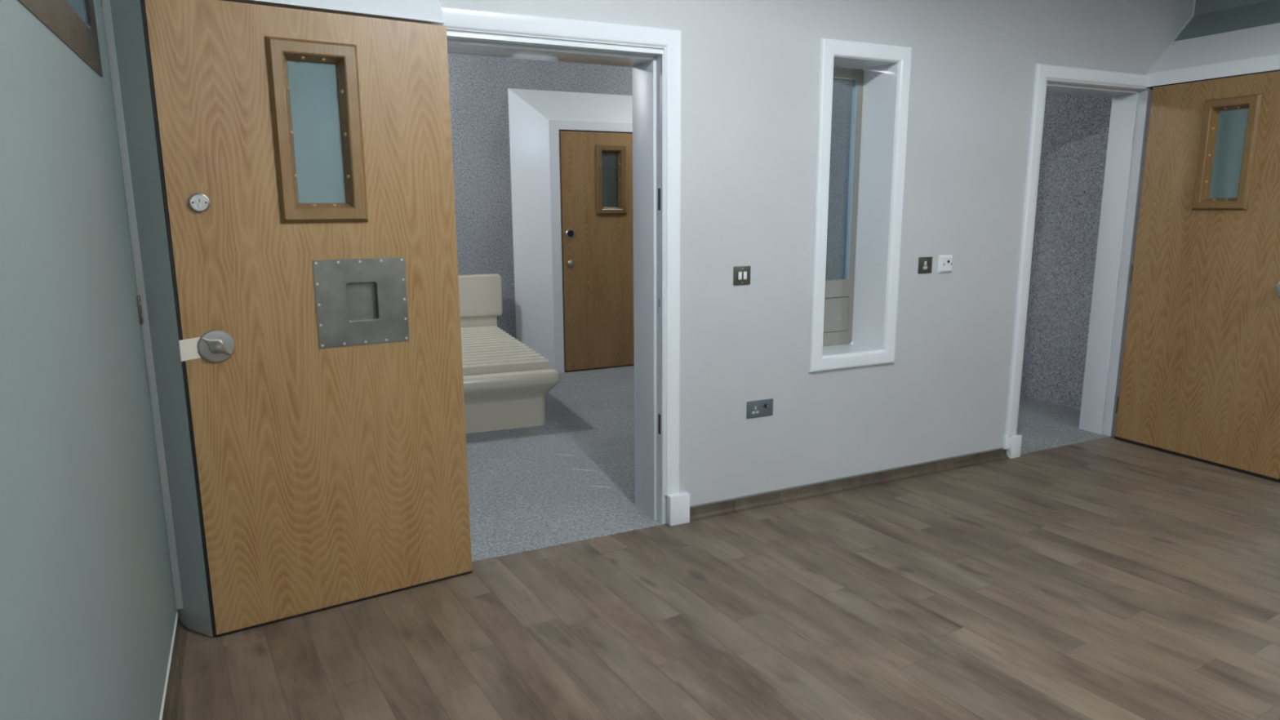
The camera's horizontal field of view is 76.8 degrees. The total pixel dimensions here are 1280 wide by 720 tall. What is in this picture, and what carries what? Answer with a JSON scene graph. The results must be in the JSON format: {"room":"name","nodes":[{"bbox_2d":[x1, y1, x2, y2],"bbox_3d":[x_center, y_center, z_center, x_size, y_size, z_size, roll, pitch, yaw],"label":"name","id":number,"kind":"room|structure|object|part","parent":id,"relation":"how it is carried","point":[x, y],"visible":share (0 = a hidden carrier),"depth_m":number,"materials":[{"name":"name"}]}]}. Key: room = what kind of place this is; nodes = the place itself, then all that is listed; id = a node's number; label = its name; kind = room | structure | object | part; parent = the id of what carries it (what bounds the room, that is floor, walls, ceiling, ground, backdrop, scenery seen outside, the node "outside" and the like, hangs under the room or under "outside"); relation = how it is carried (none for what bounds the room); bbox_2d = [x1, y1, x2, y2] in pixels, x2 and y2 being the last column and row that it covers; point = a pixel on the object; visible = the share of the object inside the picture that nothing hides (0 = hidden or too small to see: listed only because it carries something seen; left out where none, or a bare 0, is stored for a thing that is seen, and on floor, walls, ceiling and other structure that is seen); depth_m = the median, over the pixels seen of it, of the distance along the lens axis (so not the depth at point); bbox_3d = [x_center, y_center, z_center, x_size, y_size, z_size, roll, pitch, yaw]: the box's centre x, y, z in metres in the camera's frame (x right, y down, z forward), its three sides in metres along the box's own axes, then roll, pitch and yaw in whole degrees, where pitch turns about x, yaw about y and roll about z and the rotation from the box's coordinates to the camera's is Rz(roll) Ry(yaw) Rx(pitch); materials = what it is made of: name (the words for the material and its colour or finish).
{"room":"secure ward corridor","nodes":[
{"label":"secure ward corridor","id":0,"kind":"room"},
{"bbox_2d":[0,0,177,719],"bbox_3d":[-0.462,0.063,0.081,0.120,2.750,5.725,-6,12,-25],"label":"wall","id":1,"kind":"structure","parent":0,"point":[88,610],"depth_m":1.56,"materials":[{"name":"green paint"}]},
{"bbox_2d":[17,0,102,77],"bbox_3d":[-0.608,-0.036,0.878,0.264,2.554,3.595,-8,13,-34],"label":"window","id":2,"kind":"structure","parent":1,"relation":"in","point":[73,22],"depth_m":1.94,"materials":[{"name":"wood"}]},
{"bbox_3d":[-1.178,-1.053,1.502,0.001,0.578,1.428,-6,12,-25],"label":"glass pane","id":3,"kind":"part","parent":2,"relation":"part of","materials":[{"name":"clear glass"}]},
{"bbox_2d":[136,295,143,324],"bbox_3d":[-1.610,-0.161,2.601,0.009,0.090,0.030,-6,12,-25],"label":"steel plate","id":4,"kind":"object","parent":1,"relation":"attached to","point":[138,297],"visible":1,"depth_m":2.59,"materials":[{"name":"metal"}]},
{"bbox_2d":[101,0,183,609],"bbox_3d":[-1.617,-0.375,2.594,0.027,2.528,0.033,-6,12,-25],"label":"trim","id":5,"kind":"structure","parent":1,"relation":"attached to","point":[106,8],"depth_m":2.61,"materials":[{"name":"grey paint"}]},
{"bbox_2d":[159,609,187,719],"bbox_3d":[-0.375,1.380,0.340,0.030,0.062,5.665,-6,12,-25],"label":"baseboard","id":6,"kind":"structure","parent":1,"relation":"attached to","point":[169,708],"depth_m":2.52,"materials":[{"name":"plastic"}]},
{"bbox_2d":[447,53,632,339],"bbox_3d":[-0.927,-1.288,7.115,6.080,2.750,0.120,-6,12,-25],"label":"wall","id":7,"kind":"structure","parent":0,"point":[478,85],"depth_m":6.83,"materials":[{"name":"grey paint"}]},
{"bbox_2d":[507,88,632,373],"bbox_3d":[-0.315,-1.138,7.208,1.605,2.411,0.300,-6,12,-25],"label":"door surround","id":8,"kind":"object","parent":7,"relation":"attached to","point":[536,117],"visible":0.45,"depth_m":6.90,"materials":[{"name":"white paint"}]},
{"bbox_3d":[-0.885,-0.914,6.969,0.335,2.066,0.300,-6,12,-25],"label":"post","id":9,"kind":"part","parent":8,"relation":"part of","materials":[{"name":"white paint"}]},
{"bbox_2d":[559,129,634,372],"bbox_3d":[-0.252,-0.946,7.120,0.937,2.064,0.074,-6,12,-25],"label":"door","id":10,"kind":"structure","parent":8,"relation":"attached to","point":[596,167],"depth_m":7.04,"materials":[{"name":"brown wood"}]},
{"bbox_3d":[-0.594,-1.078,6.906,0.082,0.082,0.010,-6,12,-25],"label":"ring pull","id":11,"kind":"part","parent":10,"relation":"part of","materials":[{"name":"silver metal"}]},
{"bbox_3d":[-0.593,-0.832,6.949,0.052,0.052,0.018,-6,12,-25],"label":"lock knob","id":12,"kind":"part","parent":10,"relation":"part of","materials":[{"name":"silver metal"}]},
{"bbox_3d":[-0.263,-1.561,7.015,0.156,0.462,0.006,-6,12,-25],"label":"vision glass","id":13,"kind":"part","parent":10,"relation":"part of","materials":[{"name":"clear glass"}]},
{"bbox_3d":[-0.253,-1.558,6.996,0.280,0.586,0.060,-6,12,-25],"label":"vision frame","id":14,"kind":"part","parent":10,"relation":"part of","materials":[{"name":"brown wood"}]},
{"bbox_2d":[176,365,1279,719],"bbox_3d":[1.168,0.913,3.154,6.080,0.103,9.690,-6,12,-25],"label":"floor","id":15,"kind":"structure","parent":0,"point":[1109,578],"depth_m":2.96,"materials":[{"name":"brown wood"}]},
{"bbox_2d":[457,274,559,433],"bbox_3d":[-1.284,-0.110,5.945,0.924,0.878,1.870,-5,12,-21],"label":"bed","id":16,"kind":"object","parent":15,"relation":"on","point":[507,384],"visible":0.53,"depth_m":5.32,"materials":[{"name":"plastic"}]},
{"bbox_3d":[-1.609,-0.520,6.698,0.924,0.353,0.084,-5,12,-21],"label":"headboard","id":17,"kind":"part","parent":16,"relation":"part of","materials":[{"name":"plastic"}]},
{"bbox_2d":[439,0,1193,523],"bbox_3d":[0.746,-0.682,3.921,5.709,2.750,0.260,-6,12,-25],"label":"wall","id":18,"kind":"structure","parent":0,"point":[749,73],"depth_m":3.95,"materials":[{"name":"paint"}]},
{"bbox_2d":[110,0,444,637],"bbox_3d":[-1.148,-0.239,2.806,1.029,2.320,0.207,-6,12,-25],"label":"door surround","id":19,"kind":"object","parent":18,"relation":"attached to","point":[126,15],"visible":0.62,"depth_m":2.61,"materials":[{"name":"white paint"}]},
{"bbox_3d":[-1.561,-0.084,2.635,0.112,2.085,0.200,-6,12,-25],"label":"post","id":20,"kind":"part","parent":19,"relation":"part of","materials":[{"name":"white paint"}]},
{"bbox_2d":[140,0,471,636],"bbox_3d":[-1.069,-0.118,2.807,0.937,2.074,0.112,-7,13,-31],"label":"door","id":21,"kind":"structure","parent":19,"relation":"attached to","point":[305,157],"depth_m":2.77,"materials":[{"name":"brown wood"}]},
{"bbox_3d":[-1.071,-0.754,2.690,0.280,0.582,0.060,-7,13,-31],"label":"vision frame","id":22,"kind":"part","parent":21,"relation":"part of","materials":[{"name":"brown wood"}]},
{"bbox_3d":[-1.083,-0.758,2.708,0.156,0.458,0.006,-7,13,-31],"label":"vision glass","id":23,"kind":"part","parent":21,"relation":"part of","materials":[{"name":"clear glass"}]},
{"bbox_3d":[-0.977,-0.204,2.845,0.313,0.304,0.003,-7,13,-31],"label":"hatch plate","id":24,"kind":"part","parent":21,"relation":"part of","materials":[{"name":"metal"}]},
{"bbox_2d":[440,6,689,525],"bbox_3d":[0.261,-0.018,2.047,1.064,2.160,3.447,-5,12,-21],"label":"door frame","id":25,"kind":"structure","parent":18,"relation":"attached to","point":[655,73],"depth_m":3.50,"materials":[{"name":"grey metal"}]},
{"bbox_3d":[0.088,0.291,3.662,0.003,0.094,0.022,-6,12,-25],"label":"strike plate","id":26,"kind":"part","parent":25,"relation":"part of","materials":[{"name":"grey metal"}]},
{"bbox_3d":[0.083,-0.691,3.473,0.003,0.093,0.022,-6,12,-25],"label":"strike plate","id":27,"kind":"part","parent":25,"relation":"part of","materials":[{"name":"grey metal"}]},
{"bbox_2d":[733,266,751,285],"bbox_3d":[0.467,-0.385,3.687,0.090,0.085,0.010,-6,12,-25],"label":"light switch","id":28,"kind":"object","parent":18,"relation":"attached to","point":[741,275],"visible":1,"depth_m":3.68,"materials":[{"name":"grey metal"}]},
{"bbox_2d":[746,398,773,418],"bbox_3d":[0.577,0.233,3.851,0.149,0.083,0.023,-6,12,-25],"label":"wall socket","id":29,"kind":"object","parent":18,"relation":"attached to","point":[758,408],"visible":1,"depth_m":3.85,"materials":[{"name":"grey metal"}]},
{"bbox_2d":[689,447,1008,521],"bbox_3d":[1.175,0.627,4.217,2.121,0.062,0.030,-6,12,-25],"label":"baseboard","id":30,"kind":"structure","parent":18,"relation":"attached to","point":[705,510],"depth_m":4.15,"materials":[{"name":"plastic"}]},
{"bbox_2d":[808,37,911,372],"bbox_3d":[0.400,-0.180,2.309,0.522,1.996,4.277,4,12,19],"label":"window","id":31,"kind":"structure","parent":18,"relation":"in","point":[854,317],"depth_m":4.05,"materials":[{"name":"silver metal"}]},
{"bbox_3d":[0.974,-0.233,4.244,0.302,0.179,0.003,-6,12,-25],"label":"hatch door","id":32,"kind":"part","parent":31,"relation":"part of","materials":[{"name":"silver metal"}]},
{"bbox_3d":[0.958,-0.765,4.155,0.418,1.410,0.030,-6,12,-25],"label":"steel panel","id":33,"kind":"part","parent":31,"relation":"part of","materials":[{"name":"grey"}]},
{"bbox_2d":[917,257,932,273],"bbox_3d":[1.472,-0.489,4.163,0.091,0.084,0.010,-6,12,-25],"label":"light switch","id":34,"kind":"object","parent":18,"relation":"attached to","point":[925,264],"visible":1,"depth_m":4.16,"materials":[{"name":"grey metal"}]},
{"bbox_2d":[937,254,952,273],"bbox_3d":[1.598,-0.501,4.218,0.094,0.094,0.020,-6,12,-25],"label":"outlet","id":35,"kind":"object","parent":18,"relation":"attached to","point":[944,261],"visible":1,"depth_m":4.21,"materials":[{"name":"white plastic"}]},
{"bbox_2d":[1002,63,1152,458],"bbox_3d":[2.502,-0.564,4.791,1.033,2.172,0.302,-6,12,-25],"label":"door frame","id":36,"kind":"structure","parent":18,"relation":"attached to","point":[1131,100],"depth_m":4.84,"materials":[{"name":"white paint"}]},
{"bbox_2d":[1146,0,1195,73],"bbox_3d":[3.091,-1.948,4.689,0.380,0.576,0.013,-6,12,-25],"label":"trim","id":37,"kind":"structure","parent":18,"relation":"attached to","point":[1194,1],"depth_m":4.72,"materials":[{"name":"white paint"}]},
{"bbox_2d":[825,66,1112,409],"bbox_3d":[2.537,-1.246,6.804,0.120,2.750,3.465,-6,12,-25],"label":"wall","id":38,"kind":"structure","parent":0,"point":[1075,131],"depth_m":5.78,"materials":[{"name":"grey paint"}]},
{"bbox_2d":[1173,0,1279,41],"bbox_3d":[4.435,-1.463,2.208,0.161,0.156,5.725,-6,12,-25],"label":"wall","id":39,"kind":"structure","parent":0,"point":[1264,13],"depth_m":4.50,"materials":[{"name":"green paint"}]},
{"bbox_2d":[1194,0,1271,15],"bbox_3d":[4.566,-0.422,2.471,0.120,2.750,5.725,-6,12,-25],"label":"wall","id":40,"kind":"structure","parent":0,"point":[1202,6],"depth_m":4.63,"materials":[{"name":"green paint"}]},
{"bbox_2d":[1146,22,1279,88],"bbox_3d":[3.401,-0.577,4.315,0.372,2.369,1.395,-6,12,-25],"label":"door surround","id":41,"kind":"object","parent":40,"relation":"attached to","point":[1256,49],"visible":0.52,"depth_m":4.37,"materials":[{"name":"white paint"}]},
{"bbox_2d":[1114,69,1279,482],"bbox_3d":[3.143,-0.465,4.438,0.108,2.100,0.908,-6,12,-25],"label":"door","id":42,"kind":"structure","parent":41,"relation":"attached to","point":[1200,378],"depth_m":4.45,"materials":[{"name":"brown wood"}]},
{"bbox_3d":[3.146,-1.102,4.326,0.060,0.588,0.278,-6,12,-25],"label":"vision frame","id":43,"kind":"part","parent":42,"relation":"part of","materials":[{"name":"brown wood"}]},
{"bbox_3d":[3.165,-1.104,4.336,0.006,0.464,0.154,-6,12,-25],"label":"vision glass","id":44,"kind":"part","parent":42,"relation":"part of","materials":[{"name":"clear glass"}]},
{"bbox_3d":[3.281,-0.359,4.110,0.058,0.104,0.104,-6,12,-25],"label":"knob","id":45,"kind":"part","parent":42,"relation":"part of","materials":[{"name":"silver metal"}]}
]}

